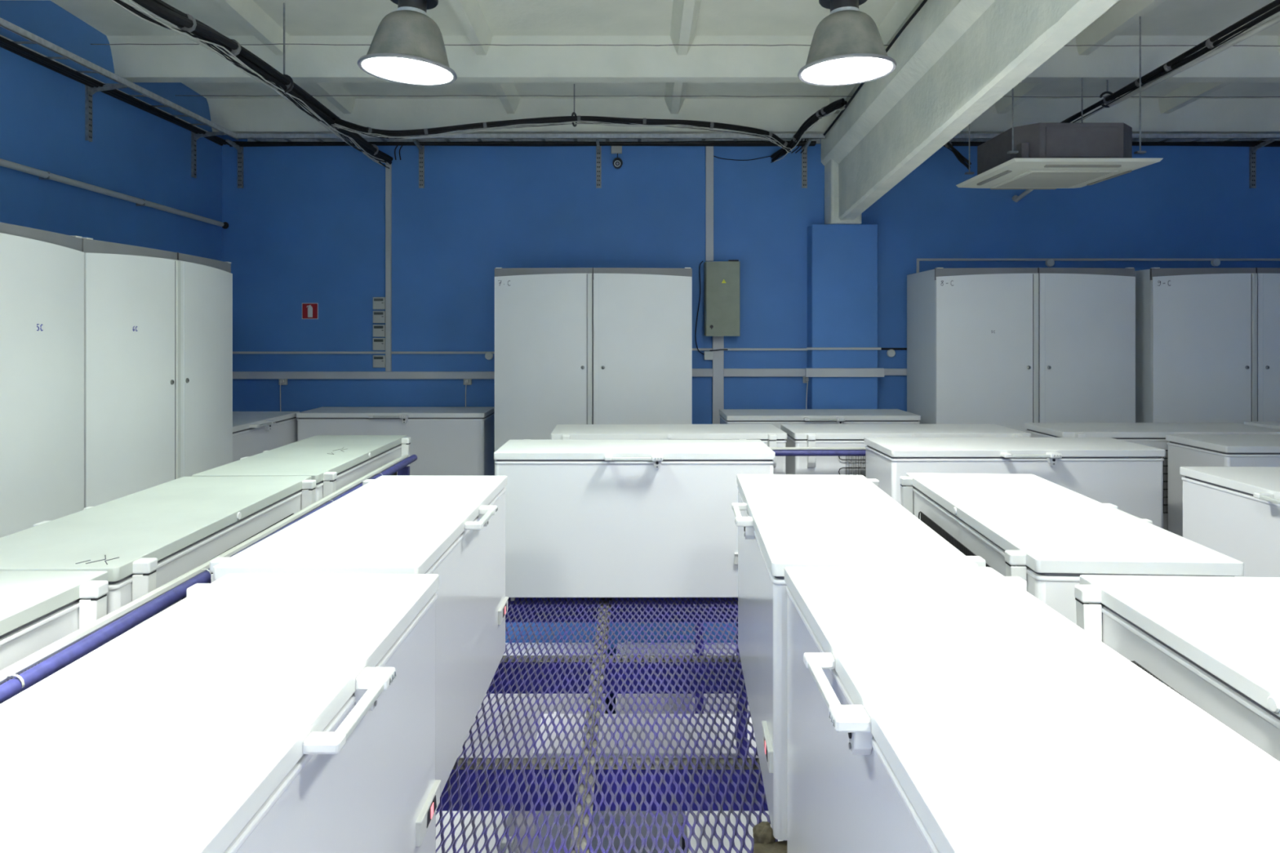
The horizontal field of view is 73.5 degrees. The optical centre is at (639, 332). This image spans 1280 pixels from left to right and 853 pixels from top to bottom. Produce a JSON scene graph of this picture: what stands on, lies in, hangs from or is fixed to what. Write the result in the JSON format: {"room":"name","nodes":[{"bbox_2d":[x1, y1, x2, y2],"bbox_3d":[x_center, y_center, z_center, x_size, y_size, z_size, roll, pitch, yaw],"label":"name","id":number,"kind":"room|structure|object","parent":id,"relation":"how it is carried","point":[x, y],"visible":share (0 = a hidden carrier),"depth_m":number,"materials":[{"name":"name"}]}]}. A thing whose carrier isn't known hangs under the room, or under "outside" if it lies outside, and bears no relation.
{"room":"freezer storage room","nodes":[
{"label":"freezer storage room","id":0,"kind":"room"},
{"bbox_2d":[0,0,222,261],"bbox_3d":[-4.100,0.469,1.900,0.200,6.930,12.600,0,0,0],"label":"wall","id":1,"kind":"structure","parent":0,"point":[133,151],"depth_m":6.29,"materials":[{"name":"blue paint"}]},
{"bbox_2d":[84,84,127,142],"bbox_3d":[-3.860,-1.596,6.200,0.280,0.420,0.048,0,0,0],"label":"wall bracket","id":2,"kind":"object","parent":1,"relation":"attached to","point":[89,91],"visible":0.94,"depth_m":6.19,"materials":[{"name":"black metal"}]},
{"bbox_2d":[0,158,228,228],"bbox_3d":[-3.961,-1.053,4.835,0.079,0.130,6.670,0,0,0],"label":"pipe","id":3,"kind":"object","parent":1,"relation":"attached to","point":[42,175],"visible":1,"depth_m":6.27,"materials":[{"name":"plastic"}]},
{"bbox_2d":[0,17,238,139],"bbox_3d":[-3.862,-1.823,5.250,0.230,0.045,5.500,0,0,0],"label":"cable tray","id":4,"kind":"object","parent":1,"relation":"attached to","point":[35,39],"visible":0.65,"depth_m":6.01,"materials":[{"name":"metal"}]},
{"bbox_2d":[0,35,228,145],"bbox_3d":[-3.923,-1.787,5.300,0.095,0.042,5.601,0,0,0],"label":"cable","id":5,"kind":"object","parent":4,"relation":"in","point":[8,45],"visible":0.89,"depth_m":6.11,"materials":[{"name":"black plastic"}]},
{"bbox_2d":[191,131,224,177],"bbox_3d":[-3.860,-1.596,7.660,0.280,0.420,0.048,0,0,0],"label":"wall bracket","id":6,"kind":"object","parent":1,"relation":"attached to","point":[194,136],"visible":0.97,"depth_m":7.65,"materials":[{"name":"black metal"}]},
{"bbox_2d":[517,811,533,852],"bbox_3d":[2.100,3.884,2.000,12.600,0.100,12.800,0,0,0],"label":"floor","id":7,"kind":"structure","parent":0,"point":[520,818],"depth_m":6.59,"materials":[{"name":"grey concrete"}]},
{"bbox_2d":[435,811,517,852],"bbox_3d":[-1.102,3.380,4.845,0.740,0.891,1.650,0,0,0],"label":"chest freezer","id":8,"kind":"object","parent":7,"relation":"on","point":[499,819],"visible":0.19,"depth_m":5.05,"materials":[{"name":"white metal"}]},
{"bbox_2d":[457,643,608,758],"bbox_3d":[-1.125,3.380,7.782,1.650,0.891,0.740,0,0,0],"label":"chest freezer","id":9,"kind":"object","parent":7,"relation":"on","point":[541,700],"visible":0.12,"depth_m":7.49,"materials":[{"name":"white metal"}]},
{"bbox_2d":[532,711,758,852],"bbox_3d":[0.075,3.380,6.272,1.650,0.891,0.740,0,0,0],"label":"chest freezer","id":10,"kind":"object","parent":7,"relation":"on","point":[628,819],"visible":0.2,"depth_m":6.00,"materials":[{"name":"white metal"}]},
{"bbox_2d":[615,641,749,714],"bbox_3d":[0.605,3.380,7.782,1.650,0.891,0.740,0,0,0],"label":"chest freezer","id":11,"kind":"object","parent":7,"relation":"on","point":[623,700],"visible":0.14,"depth_m":7.49,"materials":[{"name":"white metal"}]},
{"bbox_2d":[694,622,703,714],"bbox_3d":[0.512,2.807,7.395,0.160,2.055,0.160,0,0,0],"label":"steel column","id":12,"kind":"structure","parent":7,"relation":"on","point":[699,707],"depth_m":7.36,"materials":[{"name":"metal"}]},
{"bbox_2d":[675,811,782,852],"bbox_3d":[0.598,3.380,4.845,0.740,0.891,1.650,0,0,0],"label":"chest freezer","id":13,"kind":"object","parent":7,"relation":"on","point":[680,819],"visible":0.16,"depth_m":5.06,"materials":[{"name":"white metal"}]},
{"bbox_2d":[736,623,747,758],"bbox_3d":[0.695,2.807,5.855,0.160,2.055,0.160,0,0,0],"label":"steel column","id":14,"kind":"structure","parent":7,"relation":"on","point":[741,700],"depth_m":5.82,"materials":[{"name":"metal"}]},
{"bbox_2d":[435,758,768,811],"bbox_3d":[1.325,1.692,3.208,10.550,0.157,0.083,0,0,0],"label":"joist","id":15,"kind":"object","parent":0,"point":[638,778],"visible":0.02,"depth_m":3.17,"materials":[{"name":"blue paint"}]},
{"bbox_2d":[485,655,746,693],"bbox_3d":[1.325,1.692,4.237,10.550,0.157,0.083,0,0,0],"label":"joist","id":16,"kind":"object","parent":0,"point":[579,666],"visible":0.02,"depth_m":4.20,"materials":[{"name":"blue paint"}]},
{"bbox_2d":[455,597,607,765],"bbox_3d":[-0.815,1.601,4.205,1.246,0.014,2.064,0,0,0],"label":"floor grating","id":17,"kind":"structure","parent":16,"relation":"on","point":[584,700],"depth_m":3.85,"materials":[{"name":"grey metal"}]},
{"bbox_2d":[209,475,508,795],"bbox_3d":[-0.960,1.149,3.392,0.740,0.891,1.650,0,0,0],"label":"chest freezer","id":18,"kind":"object","parent":17,"relation":"on","point":[452,528],"visible":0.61,"depth_m":3.19,"materials":[{"name":"white metal"}]},
{"bbox_2d":[569,597,612,852],"bbox_3d":[-0.187,1.631,2.580,0.109,0.046,11.162,0,0,0],"label":"strip","id":19,"kind":"object","parent":16,"relation":"on","point":[586,819],"visible":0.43,"depth_m":3.37,"materials":[{"name":"metal"}]},
{"bbox_2d":[589,597,758,765],"bbox_3d":[0.435,1.601,4.205,1.246,0.014,2.064,0,0,0],"label":"floor grating","id":20,"kind":"structure","parent":16,"relation":"on","point":[635,665],"depth_m":3.88,"materials":[{"name":"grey metal"}]},
{"bbox_2d":[731,474,986,840],"bbox_3d":[0.743,1.149,3.424,0.740,0.891,1.650,0,0,3],"label":"chest freezer","id":21,"kind":"object","parent":20,"relation":"on","point":[782,521],"visible":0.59,"depth_m":3.02,"materials":[{"name":"white metal"}]},
{"bbox_3d":[-2.065,1.601,4.205,1.246,0.014,2.064,0,0,0],"label":"floor grating","id":22,"kind":"structure","parent":16,"relation":"on","visible":0},
{"bbox_2d":[0,475,315,636],"bbox_3d":[-1.906,1.148,3.374,0.740,0.893,1.650,0,0,-2],"label":"chest freezer","id":23,"kind":"object","parent":22,"relation":"on","point":[145,540],"visible":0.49,"depth_m":3.13,"materials":[{"name":"white metal"}]},
{"bbox_2d":[191,435,410,502],"bbox_3d":[-1.915,1.149,5.049,0.740,0.893,1.650,0,0,0],"label":"chest freezer","id":24,"kind":"object","parent":22,"relation":"on","point":[335,462],"visible":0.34,"depth_m":4.86,"materials":[{"name":"white metal"}]},
{"bbox_3d":[1.685,1.601,4.205,1.246,0.014,2.064,0,0,0],"label":"floor grating","id":25,"kind":"structure","parent":16,"relation":"on","visible":0},
{"bbox_2d":[899,472,1244,625],"bbox_3d":[1.600,1.149,3.457,0.740,0.891,1.650,0,0,4],"label":"chest freezer","id":26,"kind":"object","parent":25,"relation":"on","point":[1046,534],"visible":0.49,"depth_m":3.06,"materials":[{"name":"white metal"}]},
{"bbox_3d":[-3.315,1.601,4.205,1.246,0.014,2.064,0,0,0],"label":"floor grating","id":27,"kind":"structure","parent":16,"relation":"on","visible":0},
{"bbox_2d":[0,222,84,537],"bbox_3d":[-3.155,0.558,3.572,0.789,2.091,1.575,0,0,0],"label":"tall cabinet","id":28,"kind":"object","parent":27,"relation":"on","point":[42,272],"visible":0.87,"depth_m":3.98,"materials":[{"name":"white metal"}]},
{"bbox_2d":[505,597,737,622],"bbox_3d":[1.325,1.692,5.272,10.550,0.157,0.083,0,0,0],"label":"joist","id":29,"kind":"object","parent":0,"point":[517,598],"visible":0.02,"depth_m":5.24,"materials":[{"name":"blue paint"}]},
{"bbox_2d":[50,0,1279,134],"bbox_3d":[2.100,-2.352,2.010,12.200,0.943,12.420,0,0,0],"label":"ceiling","id":30,"kind":"structure","parent":0,"point":[740,68],"depth_m":6.51,"materials":[{"name":"concrete"}]},
{"bbox_2d":[277,2,293,93],"bbox_3d":[-2.428,-1.944,5.850,0.124,0.613,0.018,0,0,0],"label":"hook","id":31,"kind":"object","parent":30,"relation":"hanging from","point":[290,88],"visible":0.7,"depth_m":5.84,"materials":[{"name":"black metal"}]},
{"bbox_2d":[111,0,392,168],"bbox_3d":[-2.438,-1.655,4.671,0.118,0.213,7.001,0,0,0],"label":"cable bundle","id":32,"kind":"object","parent":31,"relation":"hanging from","point":[186,24],"visible":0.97,"depth_m":5.27,"materials":[{"name":"black"}]},
{"bbox_2d":[357,0,457,86],"bbox_3d":[-1.165,-1.801,4.300,0.482,1.023,0.483,0,0,29],"label":"pendant lamp","id":33,"kind":"object","parent":30,"relation":"hanging from","point":[407,46],"visible":1,"depth_m":4.18,"materials":[{"name":"metal"}]},
{"bbox_2d":[571,84,577,126],"bbox_3d":[-0.575,-1.990,7.502,0.018,0.374,0.127,0,0,14],"label":"hook","id":34,"kind":"object","parent":30,"relation":"hanging from","point":[573,113],"visible":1,"depth_m":7.49,"materials":[{"name":"black metal"}]},
{"bbox_2d":[331,115,791,152],"bbox_3d":[-0.569,-1.758,7.454,3.982,0.283,0.458,0,0,-15],"label":"cable bundle","id":35,"kind":"object","parent":34,"relation":"hanging from","point":[547,121],"visible":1,"depth_m":7.48,"materials":[{"name":"black"}]},
{"bbox_2d":[93,43,1279,46],"bbox_3d":[2.100,-2.074,6.190,12.140,0.026,0.013,0,0,0],"label":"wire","id":36,"kind":"object","parent":30,"relation":"attached to","point":[123,43],"visible":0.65,"depth_m":6.19,"materials":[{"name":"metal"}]},
{"bbox_2d":[175,94,1279,97],"bbox_3d":[2.100,-2.017,7.320,12.140,0.026,0.013,0,0,0],"label":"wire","id":37,"kind":"object","parent":30,"relation":"attached to","point":[175,95],"visible":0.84,"depth_m":7.32,"materials":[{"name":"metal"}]},
{"bbox_2d":[797,0,897,85],"bbox_3d":[1.037,-1.806,4.300,0.483,1.016,0.483,0,0,22],"label":"pendant lamp","id":38,"kind":"object","parent":30,"relation":"hanging from","point":[847,47],"visible":1,"depth_m":4.18,"materials":[{"name":"grey metal"}]},
{"bbox_2d":[956,16,1162,189],"bbox_3d":[2.945,-1.671,6.140,0.980,1.165,1.040,0,0,0],"label":"air conditioner","id":39,"kind":"object","parent":30,"relation":"hanging from","point":[1040,155],"visible":0.98,"depth_m":5.75,"materials":[{"name":"white plastic"}]},
{"bbox_2d":[990,170,1118,187],"bbox_3d":[2.945,-1.097,6.140,0.600,0.014,0.660,0,0,0],"label":"grille","id":40,"kind":"object","parent":39,"relation":"attached to","point":[1026,179],"depth_m":6.09,"materials":[{"name":"grey plastic"}]},
{"bbox_2d":[1099,80,1115,107],"bbox_3d":[3.602,-1.975,6.600,0.124,0.484,0.018,0,0,0],"label":"hook","id":41,"kind":"object","parent":30,"relation":"hanging from","point":[1106,91],"visible":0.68,"depth_m":6.60,"materials":[{"name":"black metal"}]},
{"bbox_2d":[1107,14,1279,106],"bbox_3d":[3.648,-1.826,4.300,0.055,0.179,4.602,0,0,0],"label":"conduit","id":42,"kind":"object","parent":41,"relation":"hanging from","point":[1276,20],"visible":0.88,"depth_m":5.39,"materials":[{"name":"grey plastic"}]},
{"bbox_2d":[222,134,1279,714],"bbox_3d":[2.100,0.619,8.300,12.600,6.630,0.200,0,0,0],"label":"wall","id":43,"kind":"structure","parent":0,"point":[307,224],"depth_m":8.20,"materials":[{"name":"blue paint"}]},
{"bbox_2d":[225,139,243,188],"bbox_3d":[-3.820,-1.591,8.060,0.048,0.420,0.280,0,0,0],"label":"wall bracket","id":44,"kind":"object","parent":43,"relation":"attached to","point":[240,149],"visible":0.96,"depth_m":8.18,"materials":[{"name":"black metal"}]},
{"bbox_2d":[302,302,318,319],"bbox_3d":[-3.158,-0.205,8.197,0.155,0.155,0.006,0,0,0],"label":"safety sign","id":45,"kind":"object","parent":43,"relation":"attached to","point":[309,310],"visible":1,"depth_m":8.20,"materials":[{"name":"red plastic"}]},
{"bbox_2d":[232,371,494,378],"bbox_3d":[-2.629,0.408,8.180,2.604,0.070,0.040,0,0,0],"label":"duct","id":46,"kind":"object","parent":43,"relation":"attached to","point":[236,375],"visible":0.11,"depth_m":8.16,"materials":[{"name":"plastic"}]},
{"bbox_2d":[232,351,494,354],"bbox_3d":[-2.629,0.193,8.190,2.604,0.022,0.020,0,0,0],"label":"conduit","id":47,"kind":"object","parent":43,"relation":"attached to","point":[233,353],"visible":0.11,"depth_m":8.18,"materials":[{"name":"plastic"}]},
{"bbox_2d":[385,163,391,371],"bbox_3d":[-2.403,-0.638,8.185,0.051,2.017,0.030,0,0,0],"label":"duct","id":48,"kind":"object","parent":43,"relation":"attached to","point":[388,171],"visible":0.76,"depth_m":8.17,"materials":[{"name":"plastic"}]},
{"bbox_2d":[413,139,424,188],"bbox_3d":[-2.088,-1.591,8.060,0.048,0.420,0.280,0,0,0],"label":"wall bracket","id":49,"kind":"object","parent":43,"relation":"attached to","point":[421,148],"visible":0.98,"depth_m":8.18,"materials":[{"name":"black metal"}]},
{"bbox_2d":[236,133,825,143],"bbox_3d":[-1.010,-1.823,8.062,5.460,0.045,0.230,0,0,0],"label":"pipe","id":50,"kind":"object","parent":43,"relation":"attached to","point":[251,137],"visible":0.55,"depth_m":7.95,"materials":[{"name":"metal"}]},
{"bbox_2d":[228,141,816,146],"bbox_3d":[-1.120,-1.788,8.118,5.560,0.042,0.095,0,0,0],"label":"cable","id":51,"kind":"object","parent":50,"relation":"in","point":[242,144],"visible":0.92,"depth_m":8.07,"materials":[{"name":"black plastic"}]},
{"bbox_2d":[595,139,601,188],"bbox_3d":[-0.395,-1.591,8.060,0.048,0.420,0.280,0,0,0],"label":"wall bracket","id":52,"kind":"object","parent":43,"relation":"attached to","point":[598,148],"visible":0.95,"depth_m":8.18,"materials":[{"name":"black metal"}]},
{"bbox_2d":[705,146,713,261],"bbox_3d":[0.665,-1.260,8.185,0.073,1.155,0.030,0,0,0],"label":"duct","id":53,"kind":"object","parent":43,"relation":"attached to","point":[708,149],"visible":1,"depth_m":8.17,"materials":[{"name":"plastic"}]},
{"bbox_2d":[712,336,724,424],"bbox_3d":[0.745,0.836,8.178,0.105,1.659,0.045,0,0,0],"label":"duct","id":54,"kind":"object","parent":43,"relation":"attached to","point":[717,341],"visible":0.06,"depth_m":8.15,"materials":[{"name":"plastic"}]},
{"bbox_2d":[703,259,739,336],"bbox_3d":[0.773,-0.327,8.094,0.322,0.723,0.212,0,0,0],"label":"electrical box","id":55,"kind":"object","parent":43,"relation":"attached to","point":[721,278],"visible":1,"depth_m":8.00,"materials":[{"name":"green paint"}]},
{"bbox_2d":[724,368,805,376],"bbox_3d":[1.200,0.383,8.180,0.804,0.077,0.040,0,0,0],"label":"duct","id":56,"kind":"object","parent":43,"relation":"attached to","point":[727,371],"visible":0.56,"depth_m":8.16,"materials":[{"name":"plastic"}]},
{"bbox_2d":[801,139,811,188],"bbox_3d":[1.572,-1.591,8.060,0.048,0.420,0.280,0,0,0],"label":"wall bracket","id":57,"kind":"object","parent":43,"relation":"attached to","point":[804,154],"visible":0.96,"depth_m":8.18,"materials":[{"name":"black metal"}]},
{"bbox_2d":[770,97,847,162],"bbox_3d":[1.453,-1.779,7.622,0.124,0.329,1.167,0,0,-21],"label":"cable bundle","id":58,"kind":"object","parent":43,"relation":"attached to","point":[834,105],"visible":0.98,"depth_m":7.45,"materials":[{"name":"black"}]},
{"bbox_2d":[807,223,877,408],"bbox_3d":[1.907,1.411,8.090,0.614,4.845,0.240,0,0,0],"label":"column","id":59,"kind":"structure","parent":43,"relation":"attached to","point":[842,258],"depth_m":7.97,"materials":[{"name":"blue paint"}]},
{"bbox_2d":[806,347,880,350],"bbox_3d":[1.895,0.150,7.960,0.688,0.022,0.020,0,0,0],"label":"conduit","id":60,"kind":"object","parent":43,"relation":"attached to","point":[807,348],"visible":1,"depth_m":7.95,"materials":[{"name":"plastic"}]},
{"bbox_2d":[805,368,884,377],"bbox_3d":[1.901,0.372,7.952,0.726,0.081,0.035,0,0,0],"label":"duct","id":61,"kind":"object","parent":43,"relation":"attached to","point":[810,372],"visible":1,"depth_m":7.93,"materials":[{"name":"plastic"}]},
{"bbox_2d":[823,0,927,135],"bbox_3d":[1.701,-1.939,6.000,0.041,0.229,4.001,0,0,0],"label":"cable","id":62,"kind":"object","parent":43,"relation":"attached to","point":[924,2],"visible":0.85,"depth_m":5.78,"materials":[{"name":"black plastic"}]},
{"bbox_2d":[821,0,1119,223],"bbox_3d":[1.905,-1.715,2.160,0.350,1.408,12.120,0,0,0],"label":"beam","id":63,"kind":"structure","parent":43,"relation":"attached to","point":[955,60],"depth_m":5.25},
{"bbox_2d":[918,258,1279,261],"bbox_3d":[4.614,-0.697,8.190,3.918,0.022,0.020,0,0,0],"label":"conduit","id":64,"kind":"object","parent":43,"relation":"attached to","point":[919,260],"visible":1,"depth_m":8.18,"materials":[{"name":"plastic"}]},
{"bbox_2d":[949,133,1279,142],"bbox_3d":[5.100,-1.823,8.062,6.000,0.045,0.230,0,0,0],"label":"cable tray","id":65,"kind":"object","parent":43,"relation":"attached to","point":[958,137],"visible":0.31,"depth_m":7.95,"materials":[{"name":"metal"}]},
{"bbox_2d":[943,141,971,169],"bbox_3d":[2.482,-1.535,7.251,0.081,0.587,1.414,0,0,-5],"label":"cable bundle","id":66,"kind":"object","parent":65,"relation":"hanging from","point":[961,158],"visible":0.56,"depth_m":6.78,"materials":[{"name":"black"}]},
{"bbox_2d":[942,140,1279,146],"bbox_3d":[5.100,-1.788,8.118,5.800,0.042,0.095,0,0,0],"label":"cable","id":67,"kind":"object","parent":65,"relation":"in","point":[1277,143],"visible":0.38,"depth_m":8.07,"materials":[{"name":"black plastic"}]},
{"bbox_2d":[1061,0,1279,122],"bbox_3d":[3.594,-1.812,5.085,0.074,0.315,6.172,0,0,0],"label":"cable bundle","id":68,"kind":"object","parent":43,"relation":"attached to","point":[1212,42],"visible":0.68,"depth_m":5.56,"materials":[{"name":"black"}]},
{"bbox_2d":[1248,139,1275,188],"bbox_3d":[5.856,-1.591,8.060,0.048,0.420,0.280,0,0,0],"label":"wall bracket","id":69,"kind":"object","parent":43,"relation":"attached to","point":[1252,150],"visible":0.91,"depth_m":8.18,"materials":[{"name":"black metal"}]},
{"bbox_3d":[1.325,1.692,7.337,10.550,0.157,0.083,0,0,0],"label":"joist","id":70,"kind":"object","parent":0,"visible":0},
{"bbox_2d":[494,267,692,475],"bbox_3d":[-0.397,0.526,7.606,1.677,2.156,0.829,0,0,0],"label":"tall cabinet","id":71,"kind":"object","parent":70,"relation":"on","point":[573,345],"visible":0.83,"depth_m":7.22,"materials":[{"name":"white metal"}]},
{"bbox_2d":[719,408,920,429],"bbox_3d":[1.553,1.149,7.551,1.650,0.891,0.740,0,0,-1],"label":"chest freezer","id":72,"kind":"object","parent":70,"relation":"on","point":[775,417],"visible":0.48,"depth_m":7.26,"materials":[{"name":"white metal"}]},
{"bbox_2d":[906,267,1135,431],"bbox_3d":[3.355,0.526,7.625,1.690,2.156,0.869,0,0,0],"label":"tall cabinet","id":73,"kind":"object","parent":70,"relation":"on","point":[1011,348],"visible":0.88,"depth_m":7.22,"materials":[{"name":"white metal"}]},
{"bbox_2d":[1134,267,1279,424],"bbox_3d":[5.190,0.526,7.625,1.690,2.156,0.869,0,0,0],"label":"tall cabinet","id":74,"kind":"object","parent":70,"relation":"on","point":[1207,340],"visible":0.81,"depth_m":7.22,"materials":[{"name":"white metal"}]},
{"bbox_3d":[1.325,1.692,8.138,10.550,0.157,0.083,0,0,0],"label":"joist","id":75,"kind":"object","parent":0,"visible":0},
{"bbox_2d":[296,406,494,475],"bbox_3d":[-2.185,1.149,7.790,1.650,0.891,0.740,0,0,0],"label":"chest freezer","id":76,"kind":"object","parent":75,"relation":"on","point":[446,441],"visible":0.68,"depth_m":7.49,"materials":[{"name":"white metal"}]},
{"bbox_3d":[1.325,1.692,2.172,10.550,0.157,0.083,0,0,0],"label":"joist","id":77,"kind":"object","parent":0,"visible":0},
{"bbox_2d":[435,764,587,852],"bbox_3d":[-0.815,1.601,2.137,1.246,0.014,2.064,0,0,0],"label":"floor grating","id":78,"kind":"structure","parent":77,"relation":"on","point":[563,842],"depth_m":2.87,"materials":[{"name":"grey metal"}]},
{"bbox_2d":[0,573,440,852],"bbox_3d":[-0.893,1.149,1.678,0.740,0.891,1.650,0,0,1],"label":"chest freezer","id":79,"kind":"object","parent":78,"relation":"on","point":[251,713],"visible":1,"depth_m":1.67,"materials":[{"name":"white metal"}]},
{"bbox_2d":[579,764,777,852],"bbox_3d":[0.435,1.601,2.137,1.246,0.014,2.064,0,0,0],"label":"floor grating","id":80,"kind":"structure","parent":77,"relation":"on","point":[633,841],"depth_m":2.87,"materials":[{"name":"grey metal"}]},
{"bbox_2d":[752,821,775,844],"bbox_3d":[0.385,1.558,2.662,0.067,0.066,0.057,0,0,0],"label":"rag","id":81,"kind":"object","parent":80,"relation":"on","point":[762,833],"visible":0.93,"depth_m":2.64,"materials":[{"name":"beige fabric"}]},
{"bbox_2d":[753,840,786,852],"bbox_3d":[0.405,1.583,2.580,0.149,0.017,0.159,0,0,0],"label":"wood board","id":82,"kind":"object","parent":80,"relation":"on","point":[777,846],"visible":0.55,"depth_m":2.62,"materials":[{"name":"brown wood"}]},
{"bbox_2d":[784,566,1279,852],"bbox_3d":[0.731,1.149,1.751,0.740,0.891,1.650,0,0,0],"label":"chest freezer","id":83,"kind":"object","parent":80,"relation":"on","point":[930,709],"visible":1,"depth_m":1.60,"materials":[{"name":"white metal"}]},
{"bbox_3d":[-2.065,1.601,2.137,1.246,0.014,2.064,0,0,0],"label":"floor grating","id":84,"kind":"structure","parent":77,"relation":"on","visible":0},
{"bbox_2d":[0,570,108,684],"bbox_3d":[-1.885,1.149,1.706,0.740,0.891,1.650,0,0,0],"label":"chest freezer","id":85,"kind":"object","parent":84,"relation":"on","point":[38,609],"visible":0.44,"depth_m":2.32,"materials":[{"name":"white metal"}]},
{"bbox_2d":[0,454,417,704],"bbox_3d":[-1.475,1.191,2.900,0.101,0.826,5.200,0,0,0],"label":"guard rail","id":86,"kind":"object","parent":84,"relation":"on","point":[42,670],"visible":0.45,"depth_m":2.33,"materials":[{"name":"metal"}]},
{"bbox_2d":[0,454,408,684],"bbox_3d":[-1.478,0.792,2.901,0.050,0.051,5.203,0,0,0],"label":"pipe railing","id":87,"kind":"object","parent":86,"relation":"attached to","point":[54,648],"visible":0.9,"depth_m":2.55,"materials":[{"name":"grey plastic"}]},
{"bbox_3d":[1.685,1.601,2.137,1.246,0.014,2.064,0,0,0],"label":"floor grating","id":88,"kind":"structure","parent":77,"relation":"on","visible":0},
{"bbox_2d":[1074,574,1279,762],"bbox_3d":[1.556,1.149,1.653,0.740,0.891,1.650,0,0,3],"label":"chest freezer","id":89,"kind":"object","parent":88,"relation":"on","point":[1214,642],"visible":0.53,"depth_m":2.09,"materials":[{"name":"white metal"}]},
{"bbox_3d":[1.325,1.692,6.308,10.550,0.157,0.083,0,0,0],"label":"joist","id":90,"kind":"object","parent":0,"visible":0},
{"bbox_3d":[-3.315,1.601,6.273,1.246,0.014,2.064,0,0,0],"label":"floor grating","id":91,"kind":"structure","parent":90,"relation":"on","visible":0},
{"bbox_2d":[81,237,232,507],"bbox_3d":[-3.155,0.558,5.160,0.789,2.091,1.575,0,0,0],"label":"tall cabinet","id":92,"kind":"object","parent":91,"relation":"on","point":[158,323],"visible":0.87,"depth_m":4.90,"materials":[{"name":"white metal"}]},
{"bbox_2d":[232,411,299,462],"bbox_3d":[-3.337,1.149,6.825,0.740,0.891,1.650,0,0,0],"label":"chest freezer","id":93,"kind":"object","parent":91,"relation":"on","point":[254,433],"visible":0.17,"depth_m":6.96,"materials":[{"name":"white metal"}]},
{"bbox_3d":[0.435,1.601,6.273,1.246,0.014,2.064,0,0,0],"label":"floor grating","id":94,"kind":"structure","parent":90,"relation":"on","visible":0},
{"bbox_2d":[493,439,774,600],"bbox_3d":[-0.033,1.149,5.316,1.650,0.891,0.740,0,0,0],"label":"chest freezer","id":95,"kind":"object","parent":94,"relation":"on","point":[584,518],"visible":0.91,"depth_m":5.02,"materials":[{"name":"white metal"}]},
{"bbox_2d":[551,423,786,474],"bbox_3d":[0.196,1.149,6.279,1.650,0.891,0.740,0,0,-1],"label":"chest freezer","id":96,"kind":"object","parent":94,"relation":"on","point":[771,435],"visible":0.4,"depth_m":6.05,"materials":[{"name":"white metal"}]},
{"bbox_3d":[1.685,1.601,6.273,1.246,0.014,2.064,0,0,0],"label":"floor grating","id":97,"kind":"structure","parent":90,"relation":"on","visible":0},
{"bbox_2d":[780,423,1031,477],"bbox_3d":[1.906,1.149,6.295,1.650,0.891,0.740,0,0,0],"label":"chest freezer","id":98,"kind":"object","parent":97,"relation":"on","point":[798,435],"visible":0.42,"depth_m":5.98,"materials":[{"name":"white metal"}]},
{"bbox_3d":[2.935,1.601,6.273,1.246,0.014,2.064,0,0,0],"label":"floor grating","id":99,"kind":"structure","parent":90,"relation":"on","visible":0},
{"bbox_2d":[772,449,866,456],"bbox_3d":[1.200,1.203,5.845,3.600,0.803,0.041,0,0,0],"label":"guard rail","id":100,"kind":"object","parent":99,"relation":"on","point":[777,452],"visible":0.05,"depth_m":5.83,"materials":[{"name":"metal"}]},
{"bbox_2d":[769,447,866,449],"bbox_3d":[1.185,0.792,5.843,3.530,0.021,0.023,0,0,0],"label":"cable","id":101,"kind":"object","parent":100,"relation":"on","point":[771,448],"visible":0.24,"depth_m":5.83,"materials":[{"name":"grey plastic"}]},
{"bbox_2d":[864,436,1165,528],"bbox_3d":[2.327,1.149,5.428,1.650,0.891,0.740,0,0,-1],"label":"chest freezer","id":102,"kind":"object","parent":99,"relation":"on","point":[1128,476],"visible":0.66,"depth_m":5.14,"materials":[{"name":"white metal"}]},
{"bbox_3d":[4.185,1.601,6.273,1.246,0.014,2.064,0,0,0],"label":"floor grating","id":103,"kind":"structure","parent":90,"relation":"on","visible":0},
{"bbox_2d":[1023,422,1279,530],"bbox_3d":[3.815,1.149,6.378,1.650,0.891,0.740,0,0,0],"label":"chest freezer","id":104,"kind":"object","parent":103,"relation":"on","point":[1150,434],"visible":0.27,"depth_m":6.20,"materials":[{"name":"white metal"}]},
{"bbox_2d":[1165,434,1279,537],"bbox_3d":[4.453,1.149,5.602,1.650,0.891,0.740,0,0,0],"label":"chest freezer","id":105,"kind":"object","parent":103,"relation":"on","point":[1184,450],"visible":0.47,"depth_m":5.63,"materials":[{"name":"white metal"}]},
{"bbox_3d":[5.435,1.601,6.273,1.246,0.014,2.064,0,0,0],"label":"floor grating","id":106,"kind":"structure","parent":90,"relation":"on","visible":0},
{"bbox_2d":[1244,421,1279,429],"bbox_3d":[5.617,1.149,6.561,1.650,0.891,0.740,0,0,-7],"label":"chest freezer","id":107,"kind":"object","parent":106,"relation":"on","point":[1272,424],"visible":0.06,"depth_m":6.64,"materials":[{"name":"white metal"}]},
{"bbox_3d":[2.935,1.601,4.205,1.246,0.014,2.064,0,0,0],"label":"floor grating","id":108,"kind":"structure","parent":0,"visible":0},
{"bbox_2d":[1179,466,1279,577],"bbox_3d":[3.115,1.149,3.669,0.740,0.891,1.650,0,0,1],"label":"chest freezer","id":109,"kind":"object","parent":108,"relation":"on","point":[1232,512],"visible":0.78,"depth_m":4.10,"materials":[{"name":"white metal"}]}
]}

